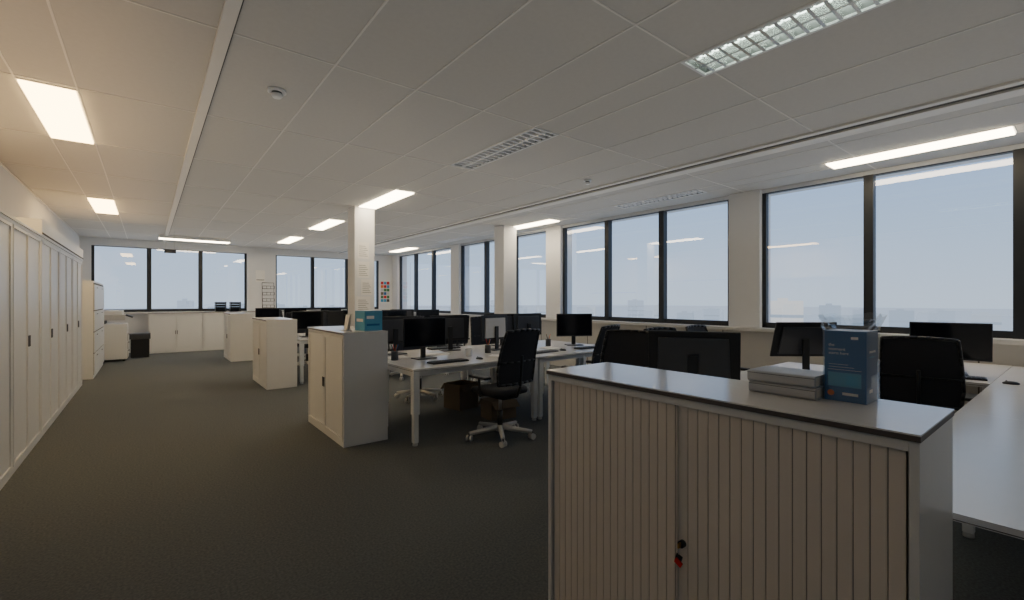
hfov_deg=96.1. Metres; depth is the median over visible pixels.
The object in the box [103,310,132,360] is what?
photocopier
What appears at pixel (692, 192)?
light
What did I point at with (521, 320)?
monitor
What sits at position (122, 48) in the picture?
ceiling
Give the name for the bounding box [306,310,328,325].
monitor
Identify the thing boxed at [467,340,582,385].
desk
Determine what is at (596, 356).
office chair
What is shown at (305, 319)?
monitor
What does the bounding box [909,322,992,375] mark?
monitor
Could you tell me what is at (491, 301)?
building
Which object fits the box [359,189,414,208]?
ceiling light
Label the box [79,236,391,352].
wall
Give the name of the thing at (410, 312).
monitor
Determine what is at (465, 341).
office chair
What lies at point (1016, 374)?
desk
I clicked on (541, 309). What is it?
building
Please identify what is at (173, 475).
floor
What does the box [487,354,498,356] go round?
paper stack
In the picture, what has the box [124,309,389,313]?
trim
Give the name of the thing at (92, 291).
filing cabinet
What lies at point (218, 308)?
tray
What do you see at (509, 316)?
monitor
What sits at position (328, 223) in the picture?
ceiling light
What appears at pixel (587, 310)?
building
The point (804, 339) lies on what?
monitor
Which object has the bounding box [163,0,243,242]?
trim
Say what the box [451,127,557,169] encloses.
light
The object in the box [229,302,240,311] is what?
tray
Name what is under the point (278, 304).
building
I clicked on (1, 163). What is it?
trim
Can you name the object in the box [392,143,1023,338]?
wall
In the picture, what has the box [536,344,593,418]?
desk
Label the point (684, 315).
building
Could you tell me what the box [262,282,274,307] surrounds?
wire rack
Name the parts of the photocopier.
lid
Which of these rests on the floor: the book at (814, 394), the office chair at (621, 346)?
the office chair at (621, 346)
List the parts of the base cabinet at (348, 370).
door, door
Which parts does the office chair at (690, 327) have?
frame, backrest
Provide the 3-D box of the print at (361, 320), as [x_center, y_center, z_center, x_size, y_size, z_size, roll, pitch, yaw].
[-1.474,0.209,4.646,0.242,0.100,0.105,0,0,4]
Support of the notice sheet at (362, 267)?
attached to the column at (360, 220)
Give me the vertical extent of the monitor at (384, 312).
0.460 m
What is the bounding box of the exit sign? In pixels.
[164,231,175,252]
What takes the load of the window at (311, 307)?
in the wall at (264, 259)
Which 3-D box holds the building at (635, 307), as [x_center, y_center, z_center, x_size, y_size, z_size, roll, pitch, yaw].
[171.288,16.150,637.240,21.316,34.500,12.385,0,0,15]
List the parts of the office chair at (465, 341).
backrest, frame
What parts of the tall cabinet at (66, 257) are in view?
door, door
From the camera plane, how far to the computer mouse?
3.59 m
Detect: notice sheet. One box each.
[256,270,264,281]
[356,296,369,310]
[357,261,368,277]
[358,242,368,258]
[361,279,371,294]
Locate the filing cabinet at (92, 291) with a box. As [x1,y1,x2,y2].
[82,281,103,379]
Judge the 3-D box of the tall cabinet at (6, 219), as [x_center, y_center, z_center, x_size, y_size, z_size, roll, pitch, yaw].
[-3.774,0.370,3.041,0.474,2.060,1.247,0,0,-38]
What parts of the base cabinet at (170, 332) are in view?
door, door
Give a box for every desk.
[297,336,389,383]
[388,346,493,382]
[388,351,538,445]
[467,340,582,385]
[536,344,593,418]
[740,362,824,380]
[953,411,1023,539]
[958,382,1023,538]
[964,362,1011,390]
[994,366,1023,383]
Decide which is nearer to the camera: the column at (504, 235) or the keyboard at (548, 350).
the keyboard at (548, 350)
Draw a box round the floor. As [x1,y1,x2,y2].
[0,346,1023,599]
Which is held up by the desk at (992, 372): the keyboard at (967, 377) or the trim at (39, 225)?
the keyboard at (967, 377)
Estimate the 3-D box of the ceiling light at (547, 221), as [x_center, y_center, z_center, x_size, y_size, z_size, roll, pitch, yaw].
[0.388,-1.624,9.743,0.300,0.092,1.500,0,0,-38]
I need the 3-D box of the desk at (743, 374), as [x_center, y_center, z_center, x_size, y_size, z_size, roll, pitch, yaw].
[2.579,1.030,4.094,1.602,0.740,0.822,0,0,-38]
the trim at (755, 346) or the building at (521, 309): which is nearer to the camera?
the trim at (755, 346)
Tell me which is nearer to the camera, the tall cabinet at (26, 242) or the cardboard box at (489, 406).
the tall cabinet at (26, 242)
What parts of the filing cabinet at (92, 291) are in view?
drawer, drawer, drawer, drawer, drawer, drawer, drawer, drawer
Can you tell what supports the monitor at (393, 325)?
on the desk at (410, 353)
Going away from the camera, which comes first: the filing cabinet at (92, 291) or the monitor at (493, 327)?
the monitor at (493, 327)
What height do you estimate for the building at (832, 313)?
30.574 m
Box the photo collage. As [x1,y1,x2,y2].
[380,280,389,302]
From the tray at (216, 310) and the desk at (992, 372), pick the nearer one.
the desk at (992, 372)
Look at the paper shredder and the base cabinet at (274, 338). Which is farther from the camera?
the paper shredder
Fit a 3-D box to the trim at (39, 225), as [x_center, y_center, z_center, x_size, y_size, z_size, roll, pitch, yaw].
[-6.108,-0.741,5.974,0.495,0.158,3.750,0,0,-38]
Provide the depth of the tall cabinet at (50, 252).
5.10 m
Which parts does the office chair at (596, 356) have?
frame, backrest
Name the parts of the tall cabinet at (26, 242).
door, door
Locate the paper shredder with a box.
[129,333,150,357]
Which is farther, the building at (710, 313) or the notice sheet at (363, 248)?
the building at (710, 313)
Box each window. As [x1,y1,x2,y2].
[91,245,246,311]
[276,255,378,309]
[400,248,450,313]
[461,231,545,317]
[563,199,728,325]
[762,148,1023,338]
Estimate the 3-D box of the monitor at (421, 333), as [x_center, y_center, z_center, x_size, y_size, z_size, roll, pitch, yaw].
[-0.991,0.429,5.183,0.540,0.460,0.180,0,0,-41]
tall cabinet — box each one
[0,209,13,489]
[12,218,41,474]
[41,235,60,436]
[59,247,73,413]
[73,255,82,395]
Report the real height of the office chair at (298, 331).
1.123 m
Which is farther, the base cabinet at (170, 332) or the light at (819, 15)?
the base cabinet at (170, 332)
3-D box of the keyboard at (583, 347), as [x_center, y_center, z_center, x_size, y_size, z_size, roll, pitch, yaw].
[1.057,0.649,6.319,0.440,0.019,0.140,0,0,-38]
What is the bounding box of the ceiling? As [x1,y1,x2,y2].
[0,0,1023,255]
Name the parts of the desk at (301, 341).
leg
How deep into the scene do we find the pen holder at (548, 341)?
6.56 m
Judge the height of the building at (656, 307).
30.109 m
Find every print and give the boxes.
[357,316,379,325]
[827,337,875,396]
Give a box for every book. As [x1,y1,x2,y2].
[747,366,824,388]
[748,380,824,400]
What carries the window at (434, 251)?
in the wall at (745, 208)
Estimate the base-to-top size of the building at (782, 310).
34.500 m
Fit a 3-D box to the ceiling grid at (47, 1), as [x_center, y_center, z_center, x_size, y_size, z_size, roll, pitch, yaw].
[-2.066,-1.598,7.164,8.350,0.004,17.800,0,0,-38]
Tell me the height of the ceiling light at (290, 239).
0.092 m
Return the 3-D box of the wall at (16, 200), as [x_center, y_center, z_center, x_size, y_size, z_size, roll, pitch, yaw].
[-5.419,-0.100,4.511,0.200,3.000,17.800,0,0,-38]
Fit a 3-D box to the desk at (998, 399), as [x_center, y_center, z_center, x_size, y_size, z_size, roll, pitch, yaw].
[3.535,1.030,2.886,1.602,0.740,0.862,0,0,-38]
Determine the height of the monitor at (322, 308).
0.460 m
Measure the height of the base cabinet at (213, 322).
1.070 m
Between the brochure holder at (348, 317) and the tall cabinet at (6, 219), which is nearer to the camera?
the tall cabinet at (6, 219)
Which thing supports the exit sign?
hanging from the ceiling
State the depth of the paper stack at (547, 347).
6.31 m
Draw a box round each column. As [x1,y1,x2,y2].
[348,206,373,326]
[494,225,515,342]
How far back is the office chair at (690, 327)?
5.13 m
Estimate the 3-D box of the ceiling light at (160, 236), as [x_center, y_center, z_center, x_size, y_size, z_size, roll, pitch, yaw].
[-8.079,-1.549,11.741,1.500,0.092,0.280,0,0,-38]
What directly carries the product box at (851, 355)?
on the base cabinet at (663, 484)
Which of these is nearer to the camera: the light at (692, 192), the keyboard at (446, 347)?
the keyboard at (446, 347)
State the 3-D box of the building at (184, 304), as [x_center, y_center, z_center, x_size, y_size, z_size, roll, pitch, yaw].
[-249.761,16.150,352.037,10.714,34.500,13.149,0,0,-35]
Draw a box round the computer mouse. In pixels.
[1002,380,1019,384]
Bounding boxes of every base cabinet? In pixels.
[148,312,202,353]
[203,311,252,350]
[224,312,252,361]
[252,317,296,389]
[307,326,387,447]
[546,362,953,599]
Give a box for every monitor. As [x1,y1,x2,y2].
[255,308,278,317]
[284,308,306,317]
[292,311,323,336]
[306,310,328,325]
[321,307,340,310]
[327,311,347,325]
[382,310,406,316]
[382,316,413,354]
[390,309,413,315]
[403,317,445,359]
[416,309,438,317]
[430,315,466,350]
[481,314,506,350]
[484,313,515,345]
[513,313,540,334]
[556,314,591,345]
[648,330,740,379]
[770,322,836,369]
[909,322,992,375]
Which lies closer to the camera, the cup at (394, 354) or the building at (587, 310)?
the cup at (394, 354)
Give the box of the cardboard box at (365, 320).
[355,310,381,330]
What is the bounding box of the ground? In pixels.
[103,305,1012,330]
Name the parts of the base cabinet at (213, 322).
door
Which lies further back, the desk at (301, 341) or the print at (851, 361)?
the desk at (301, 341)
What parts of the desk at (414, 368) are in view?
leg, leg, frame, leg, leg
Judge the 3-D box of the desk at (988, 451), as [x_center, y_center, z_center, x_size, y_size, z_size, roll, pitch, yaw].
[2.199,1.030,1.830,1.802,0.740,0.862,0,0,-38]
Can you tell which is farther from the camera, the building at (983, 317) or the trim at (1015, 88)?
the building at (983, 317)
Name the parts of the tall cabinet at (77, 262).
door, door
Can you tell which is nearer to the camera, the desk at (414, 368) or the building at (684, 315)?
the desk at (414, 368)
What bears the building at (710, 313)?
on the ground
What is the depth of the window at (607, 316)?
8.18 m
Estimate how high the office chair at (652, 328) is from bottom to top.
1.123 m
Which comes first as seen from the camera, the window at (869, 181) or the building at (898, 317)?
the window at (869, 181)
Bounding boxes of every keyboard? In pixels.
[427,346,460,349]
[427,358,468,364]
[536,349,558,353]
[574,345,594,348]
[965,375,987,380]
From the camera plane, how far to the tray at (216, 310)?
13.18 m
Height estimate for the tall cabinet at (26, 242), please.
2.060 m
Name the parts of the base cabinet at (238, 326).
door, door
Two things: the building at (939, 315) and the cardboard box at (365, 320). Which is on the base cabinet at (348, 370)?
the cardboard box at (365, 320)
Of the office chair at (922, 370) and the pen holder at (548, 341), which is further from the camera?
the pen holder at (548, 341)
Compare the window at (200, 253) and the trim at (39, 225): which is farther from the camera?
the window at (200, 253)
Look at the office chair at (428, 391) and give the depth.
6.57 m
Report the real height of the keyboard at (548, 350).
0.019 m
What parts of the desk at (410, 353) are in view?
leg, leg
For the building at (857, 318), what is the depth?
511.21 m
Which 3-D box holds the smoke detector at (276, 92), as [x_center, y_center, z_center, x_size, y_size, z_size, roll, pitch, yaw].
[-1.791,-1.570,3.505,0.130,0.060,0.130,0,0,-38]
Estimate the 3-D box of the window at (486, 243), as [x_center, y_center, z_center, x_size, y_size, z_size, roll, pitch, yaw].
[-0.288,-0.575,11.733,0.110,1.950,3.650,0,0,-38]
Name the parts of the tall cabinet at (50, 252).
door, door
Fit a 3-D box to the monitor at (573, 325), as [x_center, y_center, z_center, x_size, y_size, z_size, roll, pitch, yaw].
[0.907,0.429,6.734,0.540,0.460,0.180,0,0,-10]
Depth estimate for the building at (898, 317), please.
437.05 m
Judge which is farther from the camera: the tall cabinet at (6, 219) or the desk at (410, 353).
the desk at (410, 353)
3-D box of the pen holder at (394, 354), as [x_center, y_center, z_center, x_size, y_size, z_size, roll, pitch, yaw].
[-1.285,0.573,5.040,0.075,0.172,0.076,0,0,2]
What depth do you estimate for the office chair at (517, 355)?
4.50 m
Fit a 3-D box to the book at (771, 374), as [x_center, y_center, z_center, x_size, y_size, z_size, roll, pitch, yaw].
[0.924,0.255,1.538,0.157,0.036,0.200,0,0,-39]
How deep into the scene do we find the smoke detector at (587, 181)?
6.10 m
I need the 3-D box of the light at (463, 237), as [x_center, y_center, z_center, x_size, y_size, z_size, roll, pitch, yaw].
[-1.536,-1.660,12.174,0.300,0.140,1.500,0,0,-38]
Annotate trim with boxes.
[0,0,1023,255]
[0,161,79,236]
[14,217,82,259]
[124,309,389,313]
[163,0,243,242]
[336,78,1023,253]
[414,312,1023,344]
[414,314,1023,405]
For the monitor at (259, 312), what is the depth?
11.51 m
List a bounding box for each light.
[15,77,94,143]
[86,197,118,214]
[158,234,229,243]
[278,236,302,243]
[308,219,344,229]
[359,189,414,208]
[389,247,417,251]
[438,236,473,242]
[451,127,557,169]
[514,219,559,229]
[615,189,706,207]
[680,0,894,76]
[824,125,1016,168]
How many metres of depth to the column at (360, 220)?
7.93 m
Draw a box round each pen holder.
[391,345,397,360]
[485,339,490,352]
[546,334,550,345]
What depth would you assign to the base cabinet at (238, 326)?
10.57 m
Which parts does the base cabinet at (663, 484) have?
door, handle, handle, door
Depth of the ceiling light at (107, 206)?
7.68 m
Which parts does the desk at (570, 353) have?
leg, frame, leg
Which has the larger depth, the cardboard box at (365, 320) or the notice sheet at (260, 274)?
the notice sheet at (260, 274)
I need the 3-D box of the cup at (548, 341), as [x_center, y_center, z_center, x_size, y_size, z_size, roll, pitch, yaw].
[0.519,0.609,6.596,0.075,0.100,0.076,0,0,-38]
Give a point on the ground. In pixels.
(811, 314)
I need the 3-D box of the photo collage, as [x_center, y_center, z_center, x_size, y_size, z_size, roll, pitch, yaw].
[-4.563,-0.300,16.531,0.360,0.800,0.011,0,0,-38]
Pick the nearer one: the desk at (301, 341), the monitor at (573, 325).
the monitor at (573, 325)
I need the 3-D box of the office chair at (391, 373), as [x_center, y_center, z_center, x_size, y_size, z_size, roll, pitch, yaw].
[-1.981,0.838,8.308,0.755,1.123,0.706,0,0,42]
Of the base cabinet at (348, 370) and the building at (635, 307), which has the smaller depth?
the base cabinet at (348, 370)
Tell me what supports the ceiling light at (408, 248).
attached to the ceiling
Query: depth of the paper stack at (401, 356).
5.21 m
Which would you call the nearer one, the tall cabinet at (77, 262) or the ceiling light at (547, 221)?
the tall cabinet at (77, 262)
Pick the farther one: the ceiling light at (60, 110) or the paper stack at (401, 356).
the paper stack at (401, 356)
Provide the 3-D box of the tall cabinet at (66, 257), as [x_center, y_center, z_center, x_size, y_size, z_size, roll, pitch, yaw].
[-6.101,0.370,5.981,0.474,2.060,1.247,0,0,-38]
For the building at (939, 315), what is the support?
on the ground
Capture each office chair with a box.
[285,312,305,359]
[291,314,307,364]
[388,316,423,380]
[394,343,442,402]
[437,315,469,374]
[466,328,539,447]
[470,316,494,383]
[561,325,619,367]
[600,329,648,367]
[644,327,676,330]
[685,325,749,370]
[878,336,977,413]
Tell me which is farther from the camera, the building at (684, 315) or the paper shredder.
the building at (684, 315)
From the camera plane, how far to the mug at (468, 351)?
5.37 m
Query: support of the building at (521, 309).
on the ground
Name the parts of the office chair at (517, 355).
armrest, seat, frame, backrest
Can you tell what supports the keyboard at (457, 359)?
on the desk at (414, 368)
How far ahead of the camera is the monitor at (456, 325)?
6.06 m
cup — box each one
[391,351,397,360]
[485,345,490,352]
[546,339,550,345]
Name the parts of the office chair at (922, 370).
armrest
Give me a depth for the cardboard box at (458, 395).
5.91 m
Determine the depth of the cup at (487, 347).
5.70 m
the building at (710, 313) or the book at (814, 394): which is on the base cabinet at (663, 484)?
the book at (814, 394)
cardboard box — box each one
[355,310,381,330]
[441,379,478,410]
[478,397,519,420]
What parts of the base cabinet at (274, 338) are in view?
door, door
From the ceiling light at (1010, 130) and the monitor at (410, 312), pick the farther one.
the monitor at (410, 312)
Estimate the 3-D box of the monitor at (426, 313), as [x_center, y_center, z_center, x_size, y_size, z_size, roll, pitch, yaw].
[-1.796,0.429,9.763,0.540,0.460,0.180,0,0,-38]
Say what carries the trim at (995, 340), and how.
attached to the wall at (745, 208)
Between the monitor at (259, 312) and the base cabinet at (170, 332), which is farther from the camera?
the base cabinet at (170, 332)
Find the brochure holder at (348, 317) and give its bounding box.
[342,314,351,330]
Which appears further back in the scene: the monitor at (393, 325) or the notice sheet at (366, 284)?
the notice sheet at (366, 284)
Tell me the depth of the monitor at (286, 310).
11.88 m
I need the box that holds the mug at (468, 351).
[465,348,471,356]
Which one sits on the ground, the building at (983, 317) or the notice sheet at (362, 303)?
the building at (983, 317)
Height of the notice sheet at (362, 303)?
0.260 m
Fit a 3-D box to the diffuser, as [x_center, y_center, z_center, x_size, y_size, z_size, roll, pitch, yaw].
[-8.079,-1.517,11.741,1.476,0.028,0.256,0,0,-38]
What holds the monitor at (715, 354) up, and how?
on the desk
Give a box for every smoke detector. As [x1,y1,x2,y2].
[267,86,285,99]
[584,179,590,184]
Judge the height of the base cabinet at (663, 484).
1.090 m
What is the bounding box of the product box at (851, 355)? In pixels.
[818,316,877,404]
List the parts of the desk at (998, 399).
leg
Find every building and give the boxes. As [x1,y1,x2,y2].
[177,299,193,308]
[277,303,284,307]
[490,300,493,311]
[519,306,526,312]
[535,305,545,313]
[581,306,595,315]
[628,299,643,317]
[654,303,658,317]
[677,311,693,319]
[704,308,718,319]
[771,298,803,322]
[819,303,840,324]
[852,308,862,325]
[889,309,913,326]
[928,309,954,322]
[970,312,1001,330]
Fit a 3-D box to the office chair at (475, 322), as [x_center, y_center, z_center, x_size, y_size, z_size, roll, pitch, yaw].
[-0.339,0.838,7.519,0.706,1.123,0.755,0,0,-28]
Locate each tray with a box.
[215,302,225,311]
[215,309,225,311]
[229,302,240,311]
[229,304,240,306]
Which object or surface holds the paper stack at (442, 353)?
on the desk at (410, 353)
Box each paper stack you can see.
[388,355,408,358]
[426,352,449,354]
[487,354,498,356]
[540,346,563,348]
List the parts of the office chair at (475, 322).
frame, backrest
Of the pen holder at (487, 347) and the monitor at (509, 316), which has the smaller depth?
the pen holder at (487, 347)
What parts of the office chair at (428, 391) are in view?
backrest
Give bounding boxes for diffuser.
[159,238,229,243]
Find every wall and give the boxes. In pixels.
[0,165,78,246]
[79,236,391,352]
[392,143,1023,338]
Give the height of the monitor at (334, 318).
0.460 m
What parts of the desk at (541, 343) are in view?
leg, leg, leg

